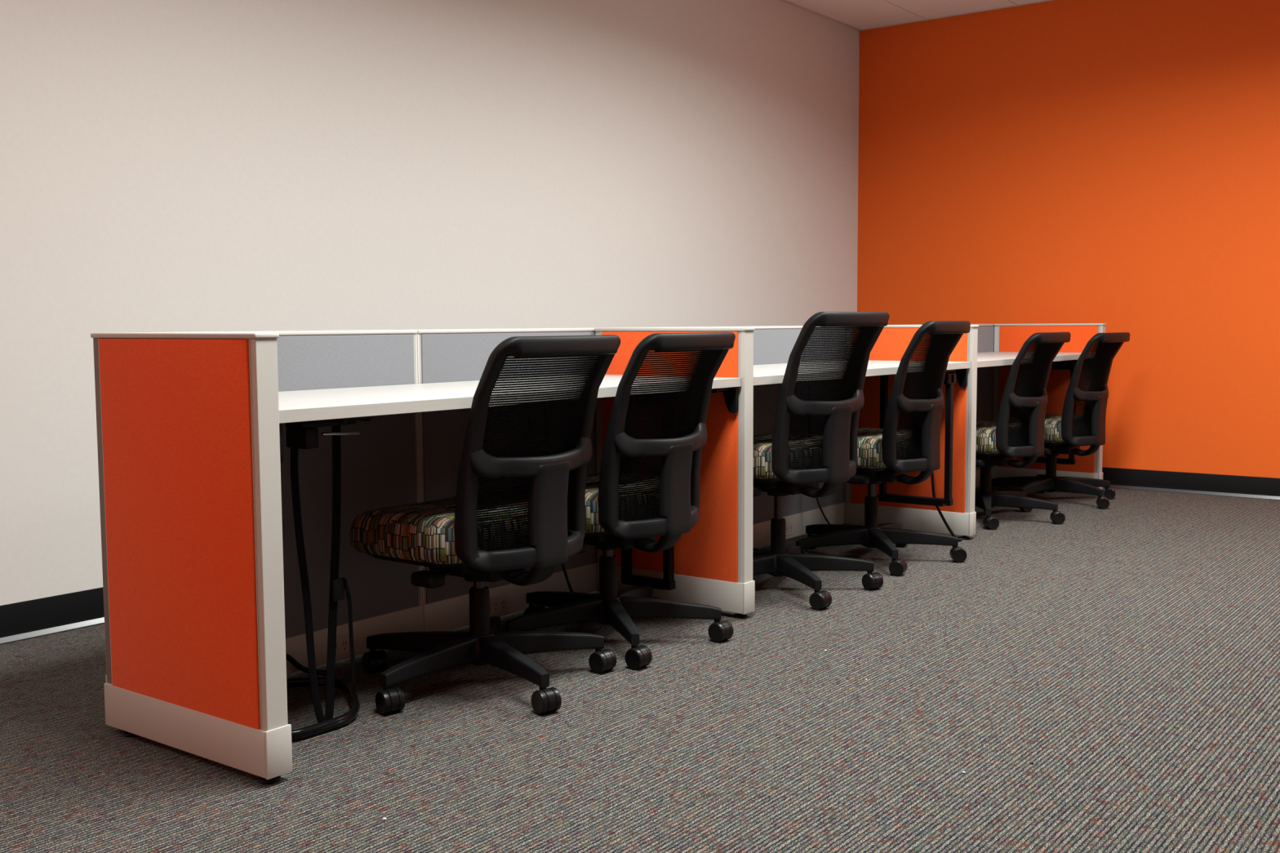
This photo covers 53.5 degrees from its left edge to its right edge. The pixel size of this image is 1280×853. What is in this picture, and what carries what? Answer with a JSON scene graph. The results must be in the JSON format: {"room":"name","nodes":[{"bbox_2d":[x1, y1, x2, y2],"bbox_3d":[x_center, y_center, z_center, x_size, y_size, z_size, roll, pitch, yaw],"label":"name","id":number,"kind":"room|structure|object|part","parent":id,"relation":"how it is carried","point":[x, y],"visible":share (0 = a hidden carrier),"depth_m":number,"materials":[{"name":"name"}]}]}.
{"room":"open-plan office","nodes":[
{"label":"open-plan office","id":0,"kind":"room"},
{"bbox_2d":[0,0,859,605],"bbox_3d":[-1.195,-0.799,4.466,0.120,2.687,8.431,3,6,37],"label":"wall","id":1,"kind":"structure","parent":0,"point":[166,166],"depth_m":4.68,"materials":[{"name":"white paint"}]},
{"bbox_2d":[0,586,104,638],"bbox_3d":[-1.138,0.486,4.533,0.004,0.105,8.191,3,6,37],"label":"baseboard","id":2,"kind":"structure","parent":1,"relation":"attached to","point":[27,616],"depth_m":3.74,"materials":[{"name":"black rubber"}]},
{"bbox_2d":[0,617,104,644],"bbox_3d":[-1.134,0.534,4.534,0.014,0.017,8.191,3,6,37],"label":"trim","id":3,"kind":"structure","parent":1,"relation":"attached to","point":[29,635],"depth_m":3.74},
{"bbox_2d":[781,0,1052,31],"bbox_3d":[1.309,-1.947,2.476,6.166,0.004,8.191,3,6,37],"label":"trim","id":4,"kind":"structure","parent":1,"relation":"attached to","point":[785,1],"depth_m":7.19,"materials":[{"name":"white paint"}]},
{"bbox_2d":[0,485,1279,852],"bbox_3d":[1.323,0.729,2.693,6.406,0.100,8.431,3,6,37],"label":"floor","id":5,"kind":"structure","parent":0,"point":[1127,651],"depth_m":2.83,"materials":[{"name":"carpet"}]},
{"bbox_2d":[90,333,292,784],"bbox_3d":[-0.943,0.250,2.644,0.581,0.888,0.060,3,6,37],"label":"divider","id":6,"kind":"object","parent":5,"relation":"on","point":[188,424],"visible":1,"depth_m":2.58,"materials":[{"name":"orange fabric"}]},
{"bbox_3d":[-1.165,0.189,2.806,0.024,0.769,0.044,3,6,37],"label":"post","id":7,"kind":"part","parent":6,"relation":"part of","materials":[{"name":"grey metal"}]},
{"bbox_3d":[-1.153,0.190,2.797,0.003,0.769,0.051,3,6,37],"label":"trim","id":8,"kind":"part","parent":6,"relation":"part of","materials":[{"name":"grey paint"}]},
{"bbox_3d":[-0.720,0.214,2.472,0.014,0.769,0.049,3,6,37],"label":"post","id":9,"kind":"part","parent":6,"relation":"part of","materials":[{"name":"white metal"}]},
{"bbox_2d":[278,374,741,463],"bbox_3d":[-0.428,-0.051,3.319,0.571,0.111,1.678,3,6,37],"label":"countertop","id":10,"kind":"structure","parent":6,"relation":"attached to","point":[299,406],"depth_m":2.89,"materials":[{"name":"white laminate"}]},
{"bbox_3d":[-0.820,0.027,2.580,0.284,0.080,0.020,3,6,37],"label":"desk bracket","id":11,"kind":"part","parent":10,"relation":"part of","materials":[{"name":"metal"}]},
{"bbox_2d":[542,402,573,591],"bbox_3d":[-0.173,0.231,3.914,0.247,0.712,0.046,-1,5,-8],"label":"power cable","id":12,"kind":"object","parent":10,"relation":"hanging from","point":[571,589],"visible":0.15,"depth_m":3.90,"materials":[{"name":"black rubber"}]},
{"bbox_2d":[620,387,731,590],"bbox_3d":[0.084,0.190,3.932,0.420,0.633,0.080,3,6,37],"label":"holder","id":13,"kind":"object","parent":10,"relation":"hanging from","point":[668,582],"visible":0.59,"depth_m":3.95,"materials":[{"name":"black metal"}]},
{"bbox_3d":[0.178,-0.086,3.900,0.284,0.080,0.020,3,6,37],"label":"desk bracket","id":14,"kind":"part","parent":10,"relation":"part of","materials":[{"name":"black metal"}]},
{"bbox_2d":[93,329,423,683],"bbox_3d":[-0.913,0.204,3.211,0.065,0.888,0.926,3,6,37],"label":"panel","id":15,"kind":"object","parent":5,"relation":"on","point":[380,464],"visible":0.38,"depth_m":3.36,"materials":[{"name":"grey paint"}]},
{"bbox_3d":[-1.192,0.186,2.843,0.049,0.768,0.008,3,6,37],"label":"post","id":16,"kind":"part","parent":15,"relation":"part of","materials":[{"name":"grey metal"}]},
{"bbox_2d":[335,633,350,656],"bbox_3d":[-0.793,0.577,3.350,0.005,0.052,0.068,3,6,37],"label":"outlet plate","id":17,"kind":"object","parent":15,"relation":"attached to","point":[343,646],"depth_m":3.36,"materials":[{"name":"grey paint"}]},
{"bbox_3d":[-0.639,0.123,3.574,0.049,0.768,0.008,3,6,37],"label":"post","id":18,"kind":"part","parent":15,"relation":"part of","materials":[{"name":"white metal"}]},
{"bbox_2d":[285,653,326,675],"bbox_3d":[-0.934,0.599,3.126,0.032,0.112,0.387,4,6,41],"label":"power cable","id":19,"kind":"object","parent":5,"relation":"on","point":[288,657],"visible":0.23,"depth_m":3.22,"materials":[{"name":"black rubber"}]},
{"bbox_2d":[286,676,359,740],"bbox_3d":[-0.786,0.649,2.940,0.273,0.034,0.398,-1,5,-7],"label":"metal base","id":20,"kind":"object","parent":5,"relation":"on","point":[330,724],"visible":0.66,"depth_m":2.89,"materials":[{"name":"black metal"}]},
{"bbox_2d":[284,416,373,732],"bbox_3d":[-0.753,0.321,2.860,0.400,0.711,0.157,3,6,37],"label":"desk leg","id":21,"kind":"object","parent":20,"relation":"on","point":[304,434],"visible":0.8,"depth_m":2.83,"materials":[{"name":"metal"}]},
{"bbox_3d":[-0.701,0.675,2.862,0.063,0.002,0.060,3,6,37],"label":"cradle plate","id":22,"kind":"part","parent":21,"relation":"part of","materials":[{"name":"black metal"}]},
{"bbox_2d":[349,334,620,715],"bbox_3d":[-0.416,0.213,3.151,0.656,0.874,0.624,3,6,37],"label":"chair","id":23,"kind":"object","parent":5,"relation":"on","point":[521,539],"visible":1,"depth_m":3.02,"materials":[{"name":"black plastic"}]},
{"bbox_3d":[-0.571,0.551,3.271,0.292,0.062,0.046,1,5,19],"label":"leg","id":24,"kind":"part","parent":23,"relation":"part of","materials":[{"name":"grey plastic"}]},
{"bbox_3d":[-0.510,0.567,3.074,0.046,0.062,0.292,3,6,37],"label":"leg","id":25,"kind":"part","parent":23,"relation":"part of","materials":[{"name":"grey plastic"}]},
{"bbox_3d":[-0.469,0.357,3.054,0.084,0.034,0.168,3,6,37],"label":"tilt lever","id":26,"kind":"part","parent":23,"relation":"part of","materials":[{"name":"black plastic"}]},
{"bbox_3d":[-0.445,0.246,3.218,0.400,0.110,0.496,3,6,37],"label":"seat","id":27,"kind":"part","parent":23,"relation":"part of","materials":[{"name":"fabric"}]},
{"bbox_3d":[-0.401,0.540,3.389,0.046,0.062,0.292,0,5,1],"label":"leg","id":28,"kind":"part","parent":23,"relation":"part of","materials":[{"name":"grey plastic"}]},
{"bbox_3d":[-0.303,0.566,3.070,0.046,0.062,0.292,-4,6,-35],"label":"leg","id":29,"kind":"part","parent":23,"relation":"part of","materials":[{"name":"grey plastic"}]},
{"bbox_3d":[-0.225,0.054,3.035,0.204,0.542,0.433,3,6,37],"label":"frame","id":30,"kind":"part","parent":23,"relation":"part of","materials":[{"name":"grey plastic"}]},
{"bbox_3d":[-0.232,0.054,3.040,0.151,0.502,0.393,3,6,37],"label":"panel","id":31,"kind":"part","parent":23,"relation":"part of","materials":[{"name":"black fabric"}]},
{"bbox_3d":[-0.236,0.550,3.265,0.292,0.062,0.046,-2,5,-17],"label":"leg","id":32,"kind":"part","parent":23,"relation":"part of","materials":[{"name":"grey plastic"}]},
{"bbox_2d":[416,328,597,631],"bbox_3d":[-0.394,0.145,3.898,0.065,0.888,0.799,3,6,37],"label":"panel","id":33,"kind":"object","parent":5,"relation":"on","point":[443,355],"visible":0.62,"depth_m":3.68,"materials":[{"name":"grey fabric"}]},
{"bbox_3d":[-0.634,0.123,3.581,0.049,0.768,0.008,3,6,37],"label":"post","id":34,"kind":"part","parent":33,"relation":"part of","materials":[{"name":"white metal"}]},
{"bbox_2d":[490,593,506,614],"bbox_3d":[-0.426,0.535,3.836,0.005,0.052,0.068,3,6,37],"label":"outlet plate","id":35,"kind":"object","parent":33,"relation":"attached to","point":[498,601],"depth_m":3.83,"materials":[{"name":"grey paint"}]},
{"bbox_2d":[504,332,735,669],"bbox_3d":[-0.086,0.172,3.614,0.656,0.876,0.639,3,6,36],"label":"chair","id":36,"kind":"object","parent":5,"relation":"on","point":[624,509],"visible":0.93,"depth_m":3.44,"materials":[{"name":"black plastic"}]},
{"bbox_3d":[-0.239,0.527,3.545,0.292,0.062,0.046,-3,5,-32],"label":"leg","id":37,"kind":"part","parent":36,"relation":"part of","materials":[{"name":"grey plastic"}]},
{"bbox_3d":[-0.225,0.510,3.751,0.292,0.062,0.046,4,6,40],"label":"leg","id":38,"kind":"part","parent":36,"relation":"part of","materials":[{"name":"grey plastic"}]},
{"bbox_3d":[-0.131,0.208,3.641,0.400,0.110,0.496,3,6,36],"label":"seat","id":39,"kind":"part","parent":36,"relation":"part of","materials":[{"name":"fabric"}]},
{"bbox_3d":[-0.152,0.319,3.477,0.084,0.034,0.168,3,6,36],"label":"tilt lever","id":40,"kind":"part","parent":36,"relation":"part of","materials":[{"name":"black plastic"}]},
{"bbox_3d":[-0.048,0.532,3.467,0.046,0.062,0.292,-1,5,-14],"label":"leg","id":41,"kind":"part","parent":36,"relation":"part of","materials":[{"name":"grey plastic"}]},
{"bbox_3d":[-0.024,0.505,3.800,0.046,0.062,0.292,2,5,22],"label":"leg","id":42,"kind":"part","parent":36,"relation":"part of","materials":[{"name":"grey plastic"}]},
{"bbox_3d":[0.092,0.016,3.462,0.204,0.542,0.433,3,6,36],"label":"frame","id":43,"kind":"part","parent":36,"relation":"part of","materials":[{"name":"grey plastic"}]},
{"bbox_3d":[0.085,0.015,3.467,0.151,0.502,0.393,3,6,36],"label":"panel","id":44,"kind":"part","parent":36,"relation":"part of","materials":[{"name":"black fabric"}]},
{"bbox_3d":[0.085,0.519,3.626,0.292,0.062,0.046,0,5,4],"label":"leg","id":45,"kind":"part","parent":36,"relation":"part of","materials":[{"name":"grey plastic"}]},
{"bbox_2d":[592,326,750,328],"bbox_3d":[0.129,0.086,4.589,0.065,0.888,0.935,3,6,37],"label":"panel","id":46,"kind":"object","parent":5,"relation":"on","point":[675,326],"visible":0.08,"depth_m":4.67,"materials":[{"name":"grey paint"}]},
{"bbox_2d":[594,327,755,618],"bbox_3d":[0.101,0.132,4.025,0.581,0.888,0.060,3,6,37],"label":"divider","id":47,"kind":"object","parent":5,"relation":"on","point":[713,560],"visible":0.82,"depth_m":3.90,"materials":[{"name":"orange fabric"}]},
{"bbox_3d":[-0.121,0.071,4.188,0.024,0.769,0.044,3,6,37],"label":"post","id":48,"kind":"part","parent":47,"relation":"part of","materials":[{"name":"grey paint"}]},
{"bbox_3d":[-0.108,0.072,4.179,0.003,0.769,0.051,3,6,37],"label":"trim","id":49,"kind":"part","parent":47,"relation":"part of","materials":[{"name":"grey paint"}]},
{"bbox_3d":[0.324,0.096,3.854,0.014,0.769,0.049,3,6,37],"label":"post","id":50,"kind":"part","parent":47,"relation":"part of","materials":[{"name":"white metal"}]},
{"bbox_2d":[753,360,969,387],"bbox_3d":[0.617,-0.169,4.701,0.571,0.111,1.680,3,6,37],"label":"countertop","id":51,"kind":"structure","parent":47,"relation":"attached to","point":[766,374],"depth_m":4.62,"materials":[{"name":"white laminate"}]},
{"bbox_2d":[808,381,830,524],"bbox_3d":[0.805,0.115,5.273,0.228,0.711,0.043,-2,5,-17],"label":"power cable","id":52,"kind":"object","parent":51,"relation":"hanging from","point":[817,500],"visible":0.18,"depth_m":5.26,"materials":[{"name":"black plastic"}]},
{"bbox_2d":[877,369,955,506],"bbox_3d":[1.084,0.037,5.244,0.430,0.551,0.093,3,6,37],"label":"holder","id":53,"kind":"object","parent":51,"relation":"hanging from","point":[950,375],"visible":0.7,"depth_m":5.14,"materials":[{"name":"black metal"}]},
{"bbox_2d":[930,472,962,541],"bbox_3d":[1.248,0.122,5.220,0.158,0.699,0.036,2,5,26],"label":"power cable","id":54,"kind":"object","parent":53,"relation":"hanging from","point":[939,510],"visible":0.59,"depth_m":5.23,"materials":[{"name":"black rubber"}]},
{"bbox_3d":[1.223,-0.204,5.282,0.284,0.080,0.020,3,6,37],"label":"desk bracket","id":55,"kind":"part","parent":51,"relation":"part of","materials":[{"name":"black metal"}]},
{"bbox_2d":[750,325,846,551],"bbox_3d":[0.651,0.027,5.280,0.065,0.888,0.800,3,6,37],"label":"panel","id":56,"kind":"object","parent":5,"relation":"on","point":[772,344],"visible":0.33,"depth_m":5.09,"materials":[{"name":"fabric"}]},
{"bbox_2d":[786,521,793,535],"bbox_3d":[0.609,0.418,5.205,0.005,0.052,0.068,3,6,37],"label":"outlet plate","id":57,"kind":"object","parent":56,"relation":"attached to","point":[789,525],"depth_m":5.21,"materials":[{"name":"grey paint"}]},
{"bbox_2d":[752,311,889,609],"bbox_3d":[0.461,0.086,4.270,0.656,0.934,0.638,4,6,43],"label":"chair","id":58,"kind":"object","parent":5,"relation":"on","point":[786,462],"visible":0.91,"depth_m":4.08,"materials":[{"name":"black plastic"}]},
{"bbox_3d":[0.389,0.203,4.152,0.084,0.034,0.168,4,6,43],"label":"tilt lever","id":59,"kind":"part","parent":58,"relation":"part of","materials":[{"name":"black plastic"}]},
{"bbox_3d":[0.328,0.453,4.414,0.292,0.062,0.046,3,6,37],"label":"leg","id":60,"kind":"part","parent":58,"relation":"part of","materials":[{"name":"grey plastic"}]},
{"bbox_3d":[0.324,0.470,4.208,0.292,0.062,0.046,-4,6,-35],"label":"leg","id":61,"kind":"part","parent":58,"relation":"part of","materials":[{"name":"grey plastic"}]},
{"bbox_3d":[0.431,0.092,4.312,0.400,0.110,0.496,4,6,43],"label":"seat","id":62,"kind":"part","parent":58,"relation":"part of","materials":[{"name":"fabric"}]},
{"bbox_3d":[0.526,0.447,4.475,0.046,0.062,0.292,1,5,19],"label":"leg","id":63,"kind":"part","parent":58,"relation":"part of","materials":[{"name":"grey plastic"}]},
{"bbox_3d":[0.520,0.474,4.141,0.046,0.062,0.292,-2,5,-17],"label":"leg","id":64,"kind":"part","parent":58,"relation":"part of","materials":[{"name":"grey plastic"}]},
{"bbox_3d":[0.632,-0.098,4.107,0.204,0.542,0.433,4,6,43],"label":"frame","id":65,"kind":"part","parent":58,"relation":"part of","materials":[{"name":"grey plastic"}]},
{"bbox_3d":[0.644,0.460,4.306,0.292,0.062,0.046,0,5,1],"label":"leg","id":66,"kind":"part","parent":58,"relation":"part of","materials":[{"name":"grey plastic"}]},
{"bbox_3d":[0.626,-0.098,4.113,0.151,0.502,0.393,4,6,43],"label":"panel","id":67,"kind":"part","parent":58,"relation":"part of","materials":[{"name":"black fabric"}]},
{"bbox_2d":[795,320,970,576],"bbox_3d":[0.901,0.053,4.835,0.657,0.904,0.627,3,6,34],"label":"chair","id":68,"kind":"object","parent":5,"relation":"on","point":[887,454],"visible":0.94,"depth_m":4.64,"materials":[{"name":"black plastic"}]},
{"bbox_3d":[0.719,0.421,4.779,0.292,0.062,0.046,-2,5,-23],"label":"leg","id":69,"kind":"part","parent":68,"relation":"part of","materials":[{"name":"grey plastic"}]},
{"bbox_3d":[0.766,0.405,4.979,0.046,0.062,0.292,-4,6,-41],"label":"leg","id":70,"kind":"part","parent":68,"relation":"part of","materials":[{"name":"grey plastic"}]},
{"bbox_3d":[0.825,0.188,4.682,0.084,0.034,0.168,3,6,34],"label":"tilt lever","id":71,"kind":"part","parent":68,"relation":"part of","materials":[{"name":"black plastic"}]},
{"bbox_3d":[0.897,0.429,4.672,0.046,0.062,0.292,-1,5,-5],"label":"leg","id":72,"kind":"part","parent":68,"relation":"part of","materials":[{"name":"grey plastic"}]},
{"bbox_3d":[0.840,0.077,4.846,0.400,0.110,0.496,3,6,34],"label":"seat","id":73,"kind":"part","parent":68,"relation":"part of","materials":[{"name":"fabric"}]},
{"bbox_3d":[0.972,0.402,4.997,0.046,0.062,0.292,2,5,31],"label":"leg","id":74,"kind":"part","parent":68,"relation":"part of","materials":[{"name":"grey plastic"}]},
{"bbox_3d":[1.053,0.417,4.808,0.292,0.062,0.046,1,5,13],"label":"leg","id":75,"kind":"part","parent":68,"relation":"part of","materials":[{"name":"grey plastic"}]},
{"bbox_3d":[1.068,-0.116,4.676,0.204,0.542,0.433,3,6,34],"label":"frame","id":76,"kind":"part","parent":68,"relation":"part of","materials":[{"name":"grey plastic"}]},
{"bbox_3d":[1.060,-0.117,4.681,0.151,0.502,0.393,3,6,34],"label":"panel","id":77,"kind":"part","parent":68,"relation":"part of","materials":[{"name":"black fabric"}]},
{"bbox_2d":[844,324,978,539],"bbox_3d":[1.146,0.013,5.408,0.581,0.888,0.060,3,6,37],"label":"divider","id":78,"kind":"object","parent":5,"relation":"on","point":[893,340],"visible":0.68,"depth_m":5.33,"materials":[{"name":"orange fabric"}]},
{"bbox_3d":[0.924,-0.047,5.570,0.024,0.769,0.044,3,6,37],"label":"post","id":79,"kind":"part","parent":78,"relation":"part of","materials":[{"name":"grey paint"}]},
{"bbox_3d":[1.369,-0.022,5.236,0.014,0.769,0.049,3,6,37],"label":"post","id":80,"kind":"part","parent":78,"relation":"part of","materials":[{"name":"white metal"}]},
{"bbox_2d":[977,351,1087,367],"bbox_3d":[1.649,-0.326,6.064,0.571,0.030,1.638,3,6,37],"label":"countertop","id":81,"kind":"structure","parent":78,"relation":"attached to","point":[984,359],"depth_m":5.98,"materials":[{"name":"white laminate"}]},
{"bbox_2d":[970,324,994,487],"bbox_3d":[1.691,-0.091,6.656,0.065,0.888,0.783,3,6,37],"label":"panel","id":82,"kind":"object","parent":5,"relation":"on","point":[985,342],"visible":0.2,"depth_m":6.81,"materials":[{"name":"grey paint"}]},
{"bbox_2d":[974,332,1071,529],"bbox_3d":[1.617,-0.003,5.794,0.651,0.852,0.657,3,6,38],"label":"chair","id":83,"kind":"object","parent":5,"relation":"on","point":[1000,442],"visible":0.84,"depth_m":5.61,"materials":[{"name":"black plastic"}]},
{"bbox_3d":[1.407,0.334,5.807,0.292,0.062,0.046,-1,5,-5],"label":"leg","id":84,"kind":"part","parent":83,"relation":"part of","materials":[{"name":"grey plastic"}]},
{"bbox_3d":[1.516,0.156,5.666,0.084,0.034,0.168,3,6,38],"label":"tilt lever","id":85,"kind":"part","parent":83,"relation":"part of","materials":[{"name":"black plastic"}]},
{"bbox_3d":[1.543,0.346,5.652,0.046,0.062,0.292,1,5,13],"label":"leg","id":86,"kind":"part","parent":83,"relation":"part of","materials":[{"name":"grey plastic"}]},
{"bbox_3d":[1.543,0.045,5.829,0.400,0.110,0.496,3,6,38],"label":"seat","id":87,"kind":"part","parent":83,"relation":"part of","materials":[{"name":"fabric"}]},
{"bbox_3d":[1.715,0.321,5.938,0.292,0.062,0.046,-4,6,-41],"label":"leg","id":88,"kind":"part","parent":83,"relation":"part of","materials":[{"name":"grey plastic"}]},
{"bbox_3d":[1.733,0.338,5.732,0.292,0.062,0.046,2,5,31],"label":"leg","id":89,"kind":"part","parent":83,"relation":"part of","materials":[{"name":"grey plastic"}]},
{"bbox_3d":[1.753,-0.147,5.648,0.151,0.502,0.393,3,6,38],"label":"panel","id":90,"kind":"part","parent":83,"relation":"part of","materials":[{"name":"black fabric"}]},
{"bbox_3d":[1.760,-0.147,5.643,0.204,0.542,0.433,3,6,38],"label":"frame","id":91,"kind":"part","parent":83,"relation":"part of","materials":[{"name":"grey plastic"}]},
{"bbox_2d":[991,323,1106,489],"bbox_3d":[2.166,-0.102,6.757,0.581,0.888,0.060,3,6,37],"label":"divider","id":92,"kind":"object","parent":5,"relation":"on","point":[1007,337],"visible":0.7,"depth_m":6.71,"materials":[{"name":"orange fabric"}]},
{"bbox_3d":[1.944,-0.163,6.920,0.024,0.769,0.044,3,6,37],"label":"post","id":93,"kind":"part","parent":92,"relation":"part of","materials":[{"name":"white metal"}]},
{"bbox_3d":[1.956,-0.162,6.910,0.003,0.769,0.051,3,6,37],"label":"trim","id":94,"kind":"part","parent":92,"relation":"part of","materials":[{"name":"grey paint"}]},
{"bbox_3d":[2.389,-0.138,6.585,0.014,0.769,0.049,3,6,37],"label":"post","id":95,"kind":"part","parent":92,"relation":"part of","materials":[{"name":"white metal"}]},
{"bbox_2d":[991,332,1129,509],"bbox_3d":[2.057,-0.045,6.336,0.654,0.844,0.636,4,6,40],"label":"chair","id":96,"kind":"object","parent":5,"relation":"on","point":[1065,433],"visible":0.89,"depth_m":6.17,"materials":[{"name":"black plastic"}]},
{"bbox_3d":[1.903,0.278,6.458,0.292,0.062,0.046,2,5,25],"label":"leg","id":97,"kind":"part","parent":96,"relation":"part of","materials":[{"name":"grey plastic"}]},
{"bbox_3d":[1.943,0.294,6.256,0.046,0.062,0.292,4,6,43],"label":"leg","id":98,"kind":"part","parent":96,"relation":"part of","materials":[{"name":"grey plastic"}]},
{"bbox_3d":[2.025,0.005,6.392,0.400,0.110,0.496,4,6,40],"label":"seat","id":99,"kind":"part","parent":96,"relation":"part of","materials":[{"name":"fabric"}]},
{"bbox_3d":[1.992,0.115,6.230,0.084,0.034,0.168,4,6,40],"label":"tilt lever","id":100,"kind":"part","parent":96,"relation":"part of","materials":[{"name":"black plastic"}]},
{"bbox_3d":[2.148,0.295,6.230,0.046,0.062,0.292,-3,5,-29],"label":"leg","id":101,"kind":"part","parent":96,"relation":"part of","materials":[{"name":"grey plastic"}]},
{"bbox_3d":[2.236,0.279,6.417,0.292,0.062,0.046,-1,5,-11],"label":"leg","id":102,"kind":"part","parent":96,"relation":"part of","materials":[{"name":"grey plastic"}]},
{"bbox_3d":[2.235,-0.187,6.198,0.204,0.542,0.433,4,6,40],"label":"frame","id":103,"kind":"part","parent":96,"relation":"part of","materials":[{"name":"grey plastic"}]},
{"bbox_3d":[2.229,-0.187,6.204,0.151,0.502,0.393,4,6,40],"label":"panel","id":104,"kind":"part","parent":96,"relation":"part of","materials":[{"name":"black fabric"}]},
{"bbox_2d":[786,0,1043,29],"bbox_3d":[1.308,-1.999,2.471,6.406,0.100,8.431,3,6,37],"label":"ceiling","id":105,"kind":"structure","parent":0,"point":[860,14],"depth_m":7.06,"materials":[{"name":"tile"}]},
{"bbox_2d":[884,0,1016,18],"bbox_3d":[1.309,-1.953,2.475,6.166,0.004,8.191,3,6,37],"label":"trim","id":106,"kind":"structure","parent":105,"relation":"attached to","point":[885,0],"depth_m":7.04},
{"bbox_2d":[857,0,1279,478],"bbox_3d":[3.816,-0.943,5.888,6.166,2.687,0.120,3,6,37],"label":"wall","id":107,"kind":"structure","parent":0,"point":[1115,163],"depth_m":6.78,"materials":[{"name":"orange paint"}]},
{"bbox_2d":[1102,466,1279,496],"bbox_3d":[3.786,0.344,5.942,6.163,0.105,0.004,3,6,37],"label":"baseboard","id":108,"kind":"structure","parent":107,"relation":"attached to","point":[1260,486],"depth_m":6.62,"materials":[{"name":"black rubber"}]},
{"bbox_2d":[1110,484,1279,500],"bbox_3d":[3.788,0.393,5.939,6.152,0.017,0.014,3,6,37],"label":"trim","id":109,"kind":"structure","parent":107,"relation":"attached to","point":[1130,487],"depth_m":6.61,"materials":[{"name":"grey metal"}]}
]}

